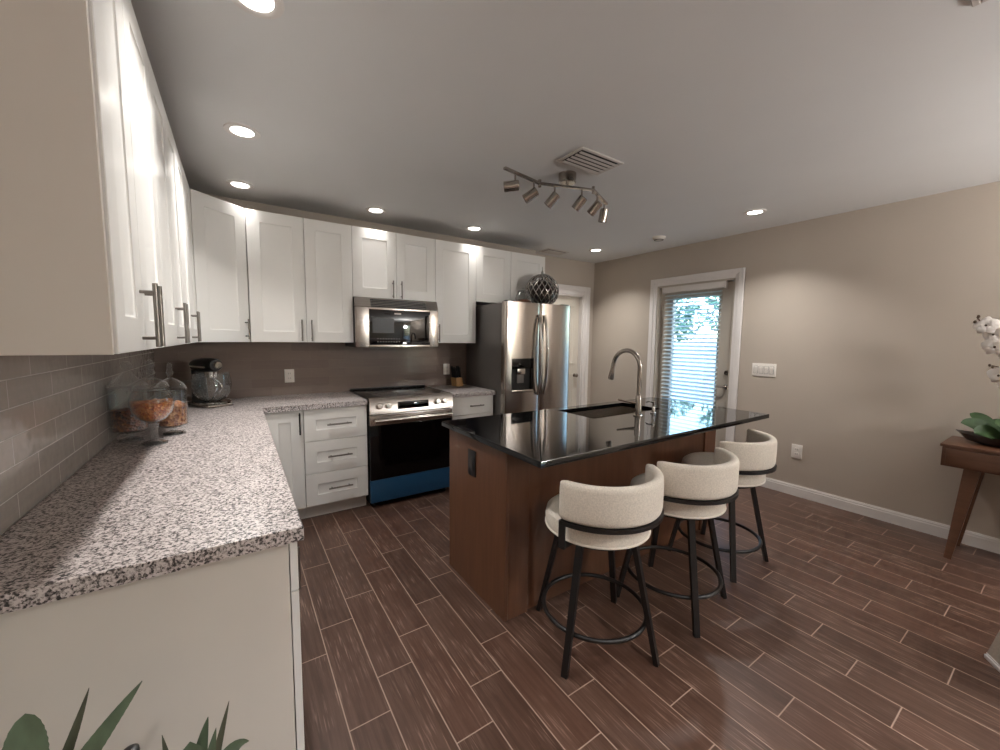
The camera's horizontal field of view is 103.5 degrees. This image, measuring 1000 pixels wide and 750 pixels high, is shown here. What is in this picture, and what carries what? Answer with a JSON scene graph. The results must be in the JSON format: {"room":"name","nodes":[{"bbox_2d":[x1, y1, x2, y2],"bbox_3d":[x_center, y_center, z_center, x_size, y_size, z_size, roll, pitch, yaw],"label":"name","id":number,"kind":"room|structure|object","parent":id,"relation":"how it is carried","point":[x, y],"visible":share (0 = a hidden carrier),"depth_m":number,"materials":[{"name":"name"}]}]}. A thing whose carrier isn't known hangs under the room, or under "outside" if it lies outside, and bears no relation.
{"room":"kitchen","nodes":[
{"label":"kitchen","id":0,"kind":"room"},
{"bbox_2d":[0,436,117,535],"bbox_3d":[-0.278,0.219,-0.642,0.150,2.507,8.550,-3,6,-34],"label":"wall","id":1,"kind":"structure","parent":0,"point":[117,436],"depth_m":1.27,"materials":[{"name":"grey tile"}]},
{"bbox_2d":[0,349,156,534],"bbox_3d":[-1.816,0.088,1.805,0.008,0.466,2.752,-3,6,-34],"label":"backsplash","id":2,"kind":"structure","parent":1,"relation":"attached to","point":[54,409],"depth_m":1.30,"materials":[{"name":"tile"}]},
{"bbox_2d":[0,0,165,355],"bbox_3d":[-1.101,-0.552,0.993,0.350,0.978,0.701,-3,6,-34],"label":"upper cabinet","id":3,"kind":"object","parent":1,"relation":"attached to","point":[81,274],"visible":1,"depth_m":0.77,"materials":[{"name":"white paint"}]},
{"bbox_2d":[148,57,189,346],"bbox_3d":[-1.496,-0.610,1.582,0.350,0.978,0.718,-3,6,-34],"label":"upper cabinet","id":4,"kind":"object","parent":1,"relation":"attached to","point":[176,312],"visible":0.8,"depth_m":1.59,"materials":[{"name":"white paint"}]},
{"bbox_2d":[175,143,201,343],"bbox_3d":[-1.894,-0.668,2.178,0.350,0.978,0.716,-3,6,-34],"label":"upper cabinet","id":5,"kind":"object","parent":1,"relation":"attached to","point":[183,187],"visible":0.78,"depth_m":2.23,"materials":[{"name":"white paint"}]},
{"bbox_2d":[190,189,250,341],"bbox_3d":[-2.155,-0.727,2.801,0.610,0.978,0.610,-3,6,-34],"label":"upper cabinet","id":6,"kind":"object","parent":1,"relation":"attached to","point":[218,226],"visible":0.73,"depth_m":2.73,"materials":[{"name":"white paint"}]},
{"bbox_2d":[207,194,594,403],"bbox_3d":[-0.670,-0.239,4.388,5.100,2.507,0.290,-3,6,-34],"label":"wall","id":7,"kind":"structure","parent":0,"point":[564,271],"depth_m":4.49,"materials":[{"name":"beige paint"}]},
{"bbox_2d":[284,369,294,382],"bbox_3d":[-1.836,0.007,3.440,0.075,0.115,0.009,-3,6,-34],"label":"wall outlet","id":8,"kind":"object","parent":7,"relation":"attached to","point":[289,373],"visible":1,"depth_m":3.44,"materials":[{"name":"white plastic"}]},
{"bbox_2d":[245,208,353,342],"bbox_3d":[-1.650,-0.763,3.270,0.747,0.978,0.387,-3,6,-34],"label":"upper cabinet","id":9,"kind":"object","parent":7,"relation":"attached to","point":[299,270],"visible":0.94,"depth_m":3.12,"materials":[{"name":"white paint"}]},
{"bbox_2d":[154,342,466,400],"bbox_3d":[-1.481,-0.077,3.680,2.655,0.466,0.008,-3,6,-34],"label":"backsplash","id":10,"kind":"structure","parent":7,"relation":"attached to","point":[256,369],"depth_m":3.49,"materials":[{"name":"tile"}]},
{"bbox_2d":[351,226,434,301],"bbox_3d":[-1.019,-0.989,3.670,0.759,0.586,0.387,-3,6,-34],"label":"upper cabinet","id":11,"kind":"object","parent":7,"relation":"attached to","point":[387,265],"visible":0.94,"depth_m":3.52,"materials":[{"name":"white paint"}]},
{"bbox_2d":[345,296,437,346],"bbox_3d":[-1.002,-0.478,3.682,0.757,0.428,0.448,-3,6,-34],"label":"microwave","id":12,"kind":"object","parent":11,"relation":"attached to","point":[377,322],"visible":0.98,"depth_m":3.51,"materials":[{"name":"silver metal"}]},
{"bbox_2d":[353,297,437,310],"bbox_3d":[-0.931,-0.640,3.563,0.757,0.079,0.120,-3,6,-34],"label":"vent hood","id":13,"kind":"object","parent":12,"relation":"attached to","point":[368,303],"depth_m":3.49,"materials":[{"name":"silver metal"}]},
{"bbox_2d":[443,364,449,374],"bbox_3d":[-0.580,-0.064,4.274,0.075,0.115,0.009,-3,6,-34],"label":"wall outlet","id":14,"kind":"object","parent":7,"relation":"attached to","point":[446,367],"visible":1,"depth_m":4.27,"materials":[{"name":"white plastic"}]},
{"bbox_2d":[435,239,475,342],"bbox_3d":[-0.518,-0.818,4.023,0.448,0.978,0.387,-3,6,-34],"label":"upper cabinet","id":15,"kind":"object","parent":7,"relation":"attached to","point":[455,263],"visible":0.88,"depth_m":3.90,"materials":[{"name":"white paint"}]},
{"bbox_2d":[476,246,544,304],"bbox_3d":[0.039,-1.058,4.395,0.905,0.554,0.349,-3,6,-34],"label":"upper cabinet","id":16,"kind":"object","parent":7,"relation":"attached to","point":[500,274],"visible":0.68,"depth_m":4.18,"materials":[{"name":"white paint"}]},
{"bbox_2d":[554,295,578,406],"bbox_3d":[0.786,-0.078,5.428,0.796,2.013,0.108,-3,6,-34],"label":"door","id":17,"kind":"structure","parent":7,"relation":"in","point":[573,302],"depth_m":5.58,"materials":[{"name":"beige paint"}]},
{"bbox_2d":[556,284,590,405],"bbox_3d":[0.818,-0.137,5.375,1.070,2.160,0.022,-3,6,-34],"label":"trim","id":18,"kind":"structure","parent":7,"relation":"attached to","point":[566,289],"depth_m":5.59,"materials":[{"name":"white paint"}]},
{"bbox_2d":[131,0,999,262],"bbox_3d":[1.716,-1.201,0.729,5.100,0.120,8.840,-3,6,-34],"label":"ceiling","id":19,"kind":"structure","parent":0,"point":[714,112],"depth_m":1.85,"materials":[{"name":"paint"}]},
{"bbox_2d":[226,180,253,189],"bbox_3d":[-1.871,-1.367,2.839,0.168,0.009,0.168,-3,6,-34],"label":"recessed light","id":20,"kind":"object","parent":19,"relation":"in","point":[238,184],"visible":1,"depth_m":2.83,"materials":[{"name":"white"}]},
{"bbox_2d":[223,122,260,139],"bbox_3d":[-1.373,-1.295,2.100,0.168,0.009,0.168,-3,6,-34],"label":"recessed light","id":21,"kind":"object","parent":19,"relation":"in","point":[239,130],"visible":1,"depth_m":2.09,"materials":[{"name":"white"}]},
{"bbox_2d":[231,0,284,18],"bbox_3d":[-0.790,-1.214,1.270,0.168,0.009,0.168,-3,6,-34],"label":"recessed light","id":22,"kind":"object","parent":19,"relation":"in","point":[264,9],"visible":1,"depth_m":1.30,"materials":[{"name":"white paint"}]},
{"bbox_2d":[366,207,385,213],"bbox_3d":[-1.060,-1.406,3.372,0.168,0.009,0.168,-3,6,-34],"label":"recessed light","id":23,"kind":"object","parent":19,"relation":"in","point":[376,210],"visible":1,"depth_m":3.37,"materials":[{"name":"white plastic"}]},
{"bbox_2d":[466,226,482,230],"bbox_3d":[-0.254,-1.444,3.890,0.168,0.009,0.168,-3,6,-34],"label":"recessed light","id":24,"kind":"object","parent":19,"relation":"in","point":[470,228],"visible":1,"depth_m":3.88,"materials":[{"name":"white"}]},
{"bbox_2d":[539,248,568,254],"bbox_3d":[0.667,-1.517,4.868,0.340,0.017,0.190,-3,6,-34],"label":"ceiling vent","id":25,"kind":"object","parent":19,"relation":"in","point":[548,250],"visible":1,"depth_m":4.84,"materials":[{"name":"metal"}]},
{"bbox_2d":[503,166,607,222],"bbox_3d":[0.418,-1.208,2.607,0.972,0.233,0.183,-3,6,-34],"label":"track light","id":26,"kind":"object","parent":19,"relation":"attached to","point":[567,178],"visible":1,"depth_m":2.56,"materials":[{"name":"silver metal"}]},
{"bbox_2d":[557,146,623,174],"bbox_3d":[0.551,-1.297,2.406,0.355,0.017,0.215,-3,6,-34],"label":"ceiling vent","id":27,"kind":"object","parent":19,"relation":"in","point":[582,158],"visible":1,"depth_m":2.39,"materials":[{"name":"metal"}]},
{"bbox_2d":[589,248,602,251],"bbox_3d":[1.160,-1.506,4.764,0.168,0.009,0.168,-3,6,-34],"label":"recessed light","id":28,"kind":"object","parent":19,"relation":"in","point":[595,249],"visible":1,"depth_m":4.76,"materials":[{"name":"white"}]},
{"bbox_2d":[652,235,665,240],"bbox_3d":[1.668,-1.431,4.139,0.132,0.035,0.132,-3,6,-34],"label":"smoke detector","id":29,"kind":"object","parent":19,"relation":"attached to","point":[659,237],"visible":1,"depth_m":4.10,"materials":[{"name":"white plastic"}]},
{"bbox_2d":[743,209,766,215],"bbox_3d":[2.140,-1.364,3.310,0.168,0.009,0.168,-3,6,-34],"label":"recessed light","id":30,"kind":"object","parent":19,"relation":"in","point":[754,211],"visible":1,"depth_m":3.31,"materials":[{"name":"white"}]},
{"bbox_2d":[970,0,987,6],"bbox_3d":[1.443,-1.167,1.084,0.336,0.017,0.225,-3,6,-34],"label":"ceiling vent","id":31,"kind":"object","parent":19,"relation":"in","point":[974,3],"visible":1,"depth_m":1.25,"materials":[{"name":"metal"}]},
{"bbox_2d":[297,486,999,749],"bbox_3d":[1.686,1.415,0.965,5.100,0.120,8.840,-3,6,-34],"label":"floor","id":32,"kind":"structure","parent":0,"point":[856,631],"depth_m":1.84,"materials":[{"name":"brown tile"}]},
{"bbox_2d":[0,542,304,749],"bbox_3d":[-0.993,0.862,1.237,0.663,0.872,0.686,-3,6,-34],"label":"base cabinet","id":33,"kind":"object","parent":32,"relation":"on","point":[198,640],"visible":0.56,"depth_m":0.94,"materials":[{"name":"white paint"}]},
{"bbox_2d":[0,391,367,613],"bbox_3d":[-1.244,0.311,2.217,1.379,0.040,2.739,-3,6,-34],"label":"countertop","id":34,"kind":"structure","parent":33,"relation":"on","point":[219,489],"depth_m":1.14,"materials":[{"name":"white stone"}]},
{"bbox_2d":[105,361,149,442],"bbox_3d":[-1.764,0.125,1.873,0.152,0.380,0.152,-3,6,-34],"label":"glass jar","id":35,"kind":"object","parent":34,"relation":"on","point":[122,421],"visible":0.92,"depth_m":1.83,"materials":[{"name":"clear glass"}]},
{"bbox_2d":[107,387,149,433],"bbox_3d":[-1.765,0.165,1.876,0.142,0.210,0.142,-3,6,-34],"label":"bowl","id":36,"kind":"object","parent":35,"relation":"on","point":[122,421],"depth_m":1.83,"materials":[{"name":"clear glass"}]},
{"bbox_2d":[128,371,174,445],"bbox_3d":[-1.610,0.125,1.825,0.164,0.392,0.164,-3,6,-34],"label":"glass jar","id":37,"kind":"object","parent":34,"relation":"on","point":[152,411],"visible":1,"depth_m":1.79,"materials":[{"name":"clear glass"}]},
{"bbox_2d":[128,389,174,422],"bbox_3d":[-1.611,0.146,1.827,0.164,0.150,0.164,-3,6,-34],"label":"bowl","id":38,"kind":"object","parent":37,"relation":"on","point":[154,410],"depth_m":1.79,"materials":[{"name":"clear glass"}]},
{"bbox_2d":[154,365,188,435],"bbox_3d":[-1.682,0.120,2.018,0.136,0.366,0.136,-3,6,-34],"label":"glass jar","id":39,"kind":"object","parent":34,"relation":"on","point":[178,417],"visible":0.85,"depth_m":2.00,"materials":[{"name":"clear glass"}]},
{"bbox_2d":[154,389,188,427],"bbox_3d":[-1.683,0.170,2.022,0.130,0.185,0.130,-3,6,-34],"label":"bowl","id":40,"kind":"object","parent":39,"relation":"on","point":[178,417],"depth_m":2.00,"materials":[{"name":"clear glass"}]},
{"bbox_2d":[180,358,232,407],"bbox_3d":[-2.150,0.049,2.850,0.362,0.348,0.305,3,6,28],"label":"stand mixer","id":41,"kind":"object","parent":34,"relation":"on","point":[202,368],"visible":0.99,"depth_m":2.84,"materials":[{"name":"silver metal"}]},
{"bbox_2d":[190,371,231,401],"bbox_3d":[-2.084,0.086,2.852,0.244,0.204,0.244,3,6,28],"label":"glass bowl","id":42,"kind":"object","parent":41,"relation":"on","point":[201,396],"depth_m":2.89,"materials":[{"name":"clear glass"}]},
{"bbox_2d":[193,399,231,404],"bbox_3d":[-2.085,0.194,2.862,0.232,0.012,0.232,3,6,28],"label":"base","id":43,"kind":"object","parent":41,"relation":"on","point":[201,401],"depth_m":2.83,"materials":[{"name":"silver metal"}]},
{"bbox_2d":[264,410,305,518],"bbox_3d":[-1.754,0.680,3.164,0.266,0.872,0.658,-3,6,-34],"label":"base cabinet","id":44,"kind":"object","parent":32,"relation":"on","point":[286,428],"visible":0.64,"depth_m":2.94,"materials":[{"name":"white paint"}]},
{"bbox_2d":[303,405,367,517],"bbox_3d":[-1.448,0.665,3.368,0.466,0.872,0.658,-3,6,-34],"label":"base cabinet","id":45,"kind":"object","parent":32,"relation":"on","point":[335,439],"visible":0.94,"depth_m":3.12,"materials":[{"name":"white paint"}]},
{"bbox_2d":[349,384,452,505],"bbox_3d":[-0.915,0.610,3.677,0.755,0.938,0.727,-3,6,-34],"label":"range","id":46,"kind":"object","parent":32,"relation":"on","point":[408,444],"visible":0.96,"depth_m":3.41,"materials":[{"name":"black metal"}]},
{"bbox_2d":[349,386,446,399],"bbox_3d":[-0.938,0.157,3.678,0.755,0.010,0.628,-3,6,-34],"label":"cooktop","id":47,"kind":"object","parent":46,"relation":"in","point":[389,392],"depth_m":3.61,"materials":[{"name":"black glass"}]},
{"bbox_2d":[451,395,492,419],"bbox_3d":[-0.424,0.615,4.049,0.460,0.872,0.658,-3,6,-34],"label":"base cabinet","id":48,"kind":"object","parent":32,"relation":"on","point":[474,406],"visible":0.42,"depth_m":3.77,"materials":[{"name":"white paint"}]},
{"bbox_2d":[427,384,495,397],"bbox_3d":[-0.419,0.158,4.021,0.484,0.040,0.642,-3,6,-34],"label":"countertop","id":49,"kind":"structure","parent":48,"relation":"on","point":[465,390],"depth_m":3.87,"materials":[{"name":"white stone"}]},
{"bbox_2d":[451,366,462,386],"bbox_3d":[-0.462,0.011,4.227,0.115,0.213,0.084,6,7,45],"label":"knife block","id":50,"kind":"object","parent":49,"relation":"on","point":[456,379],"visible":1,"depth_m":4.21,"materials":[{"name":"brown wood"}]},
{"bbox_2d":[466,300,569,414],"bbox_3d":[0.207,0.139,4.294,0.845,1.790,0.838,-3,6,-34],"label":"refrigerator","id":51,"kind":"object","parent":32,"relation":"on","point":[520,352],"visible":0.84,"depth_m":3.95,"materials":[{"name":"grey metal"}]},
{"bbox_2d":[515,290,531,302],"bbox_3d":[0.241,-0.803,4.043,0.180,0.182,0.180,-3,6,-34],"label":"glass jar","id":52,"kind":"object","parent":51,"relation":"on","point":[518,300],"visible":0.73,"depth_m":4.00,"materials":[{"name":"clear glass"}]},
{"bbox_2d":[525,267,558,303],"bbox_3d":[0.452,-0.945,4.249,0.367,0.432,0.364,-3,6,-34],"label":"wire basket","id":53,"kind":"object","parent":51,"relation":"on","point":[542,291],"visible":0.79,"depth_m":4.14,"materials":[{"name":"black metal"}]},
{"bbox_2d":[450,430,715,621],"bbox_3d":[0.649,0.739,2.748,1.930,0.884,0.652,-3,6,-34],"label":"kitchen island","id":54,"kind":"object","parent":32,"relation":"on","point":[501,541],"visible":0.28,"depth_m":2.14,"materials":[{"name":"brown wood"}]},
{"bbox_2d":[468,448,475,476],"bbox_3d":[-0.158,0.487,2.190,0.010,0.144,0.080,-3,6,-34],"label":"wall outlet","id":55,"kind":"object","parent":54,"relation":"attached to","point":[471,454],"visible":1,"depth_m":2.18,"materials":[{"name":"black plastic"}]},
{"bbox_2d":[469,456,472,469],"bbox_3d":[-0.160,0.488,2.188,0.003,0.070,0.036,-3,6,-34],"label":"socket","id":56,"kind":"object","parent":55,"relation":"attached to","point":[470,457],"depth_m":2.19,"materials":[{"name":"black plastic"}]},
{"bbox_2d":[442,397,768,468],"bbox_3d":[0.771,0.294,2.601,2.080,0.030,0.950,-3,6,-34],"label":"island countertop","id":57,"kind":"structure","parent":54,"relation":"on","point":[544,438],"depth_m":2.28,"materials":[{"name":"black stone"}]},
{"bbox_2d":[571,406,647,418],"bbox_3d":[0.806,0.384,2.901,0.750,0.199,0.380,-3,6,-34],"label":"sink","id":58,"kind":"object","parent":57,"relation":"in","point":[613,411],"visible":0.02,"depth_m":3.12,"materials":[{"name":"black metal"}]},
{"bbox_2d":[608,348,642,416],"bbox_3d":[0.842,0.043,2.718,0.124,0.452,0.293,-3,6,-34],"label":"faucet","id":59,"kind":"object","parent":57,"relation":"on","point":[638,399],"visible":1,"depth_m":2.64,"materials":[{"name":"silver metal"}]},
{"bbox_2d":[646,401,656,413],"bbox_3d":[1.064,0.224,2.764,0.042,0.087,0.075,-3,6,-34],"label":"soap dispenser","id":60,"kind":"object","parent":57,"relation":"on","point":[653,402],"visible":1,"depth_m":2.74,"materials":[{"name":"silver metal"}]},
{"bbox_2d":[536,464,663,679],"bbox_3d":[0.475,0.843,1.851,0.538,0.837,0.538,0,5,-8],"label":"bar stool","id":61,"kind":"object","parent":32,"relation":"on","point":[601,518],"visible":1,"depth_m":1.65,"materials":[{"name":"fabric"}]},
{"bbox_2d":[616,447,738,637],"bbox_3d":[0.961,0.823,2.141,0.558,0.837,0.541,-3,6,-38],"label":"bar stool","id":62,"kind":"object","parent":32,"relation":"on","point":[692,493],"visible":0.8,"depth_m":1.92,"materials":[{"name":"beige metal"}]},
{"bbox_2d":[668,429,776,582],"bbox_3d":[1.449,0.789,2.579,0.561,0.837,0.558,5,7,42],"label":"bar stool","id":63,"kind":"object","parent":32,"relation":"on","point":[757,456],"visible":0.73,"depth_m":2.37,"materials":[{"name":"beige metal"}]},
{"bbox_2d":[940,436,999,558],"bbox_3d":[3.404,0.873,2.274,0.409,0.768,1.170,-3,6,-34],"label":"console table","id":64,"kind":"object","parent":32,"relation":"on","point":[975,459],"visible":1,"depth_m":2.56,"materials":[{"name":"brown wood"}]},
{"bbox_2d":[956,315,999,447],"bbox_3d":[3.235,0.043,2.484,0.255,0.845,0.430,-3,6,-34],"label":"orchid","id":65,"kind":"object","parent":64,"relation":"on","point":[986,432],"visible":1,"depth_m":2.53,"materials":[{"name":"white plant"}]},
{"bbox_2d":[984,630,999,671],"bbox_3d":[2.299,1.093,1.556,0.342,0.430,0.342,3,6,23],"label":"pedestal","id":66,"kind":"object","parent":32,"relation":"on","point":[992,656],"visible":1,"depth_m":1.75,"materials":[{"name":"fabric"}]},
{"bbox_3d":[-0.580,1.131,0.602,0.450,0.460,0.280,-3,6,-34],"label":"side table","id":67,"kind":"object","parent":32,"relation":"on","visible":0},
{"bbox_2d":[2,681,141,749],"bbox_3d":[-0.636,0.672,0.557,0.180,0.460,0.197,4,6,31],"label":"agave","id":68,"kind":"object","parent":67,"relation":"on","point":[28,732],"visible":1,"depth_m":0.56,"materials":[{"name":"green plant"}]},
{"bbox_2d":[124,743,139,749],"bbox_3d":[-0.650,0.772,0.702,0.068,0.234,0.068,-3,6,-34],"label":"bud vase","id":69,"kind":"object","parent":67,"relation":"on","point":[135,746],"visible":1,"depth_m":0.69,"materials":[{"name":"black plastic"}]},
{"bbox_2d":[162,702,248,749],"bbox_3d":[-0.495,0.727,0.680,0.130,0.333,0.130,-4,7,-45],"label":"agave","id":70,"kind":"object","parent":67,"relation":"on","point":[202,743],"visible":1,"depth_m":0.68,"materials":[{"name":"green plant"}]},
{"bbox_2d":[590,181,999,538],"bbox_3d":[3.802,0.013,2.154,0.150,2.507,8.690,-3,6,-34],"label":"wall","id":71,"kind":"structure","parent":0,"point":[865,317],"depth_m":3.25,"materials":[{"name":"beige paint"}]},
{"bbox_2d":[660,281,727,405],"bbox_3d":[2.160,-0.192,4.512,0.057,1.715,0.744,-3,6,-34],"label":"window blind","id":72,"kind":"object","parent":71,"relation":"attached to","point":[722,284],"visible":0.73,"depth_m":4.47,"materials":[{"name":"white paint"}]},
{"bbox_2d":[657,281,733,447],"bbox_3d":[2.195,0.004,4.527,0.114,2.043,0.861,-3,6,-34],"label":"door","id":73,"kind":"structure","parent":71,"relation":"in","point":[721,381],"depth_m":4.28,"materials":[{"name":"beige paint"}]},
{"bbox_2d":[646,267,745,441],"bbox_3d":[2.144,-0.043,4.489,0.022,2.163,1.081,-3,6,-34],"label":"trim","id":74,"kind":"structure","parent":71,"relation":"attached to","point":[738,273],"depth_m":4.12,"materials":[{"name":"white paint"}]},
{"bbox_2d":[752,363,776,376],"bbox_3d":[2.577,-0.050,3.847,0.010,0.124,0.210,-3,6,-34],"label":"light switch","id":75,"kind":"object","parent":71,"relation":"attached to","point":[758,369],"visible":1,"depth_m":3.84,"materials":[{"name":"white plastic"}]},
{"bbox_2d":[791,444,802,458],"bbox_3d":[2.746,0.708,3.650,0.009,0.130,0.085,-3,6,-34],"label":"wall outlet","id":76,"kind":"object","parent":71,"relation":"attached to","point":[796,450],"visible":1,"depth_m":3.65,"materials":[{"name":"white plastic"}]},
{"bbox_2d":[760,477,999,553],"bbox_3d":[4.241,1.291,1.438,0.016,0.100,6.510,-3,6,-34],"label":"baseboard","id":77,"kind":"structure","parent":71,"relation":"attached to","point":[970,538],"depth_m":3.16,"materials":[{"name":"white paint"}]},
{"bbox_2d":[956,429,999,447],"bbox_3d":[3.231,0.426,2.519,0.210,0.074,0.430,-3,6,-34],"label":"bowl","id":78,"kind":"object","parent":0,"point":[992,439],"depth_m":2.54,"materials":[{"name":"brown wood"}]},
{"label":"outside","id":79,"kind":"structure","parent":0,"visible":0},
{"bbox_3d":[11.388,0.745,9.968,21.040,0.100,24.000,-3,6,-34],"label":"ground","id":80,"kind":"structure","parent":79,"visible":0},
{"bbox_2d":[674,299,705,340],"bbox_3d":[5.617,-1.222,13.313,2.206,3.099,2.283,1,5,5],"label":"tree","id":81,"kind":"object","parent":80,"relation":"on","point":[681,300],"visible":0.23,"depth_m":12.72,"materials":[{"name":"green plant"}]},
{"bbox_2d":[671,339,716,403],"bbox_3d":[4.536,-0.062,8.863,0.100,1.550,9.700,-3,6,-34],"label":"fence","id":82,"kind":"object","parent":80,"relation":"on","point":[701,340],"visible":0.03,"depth_m":8.98,"materials":[{"name":"plastic"}]},
{"bbox_2d":[702,296,718,331],"bbox_3d":[6.623,-1.162,10.074,2.650,3.582,2.614,-3,6,-34],"label":"tree","id":83,"kind":"object","parent":80,"relation":"on","point":[708,298],"visible":0.05,"depth_m":10.33,"materials":[{"name":"green plant"}]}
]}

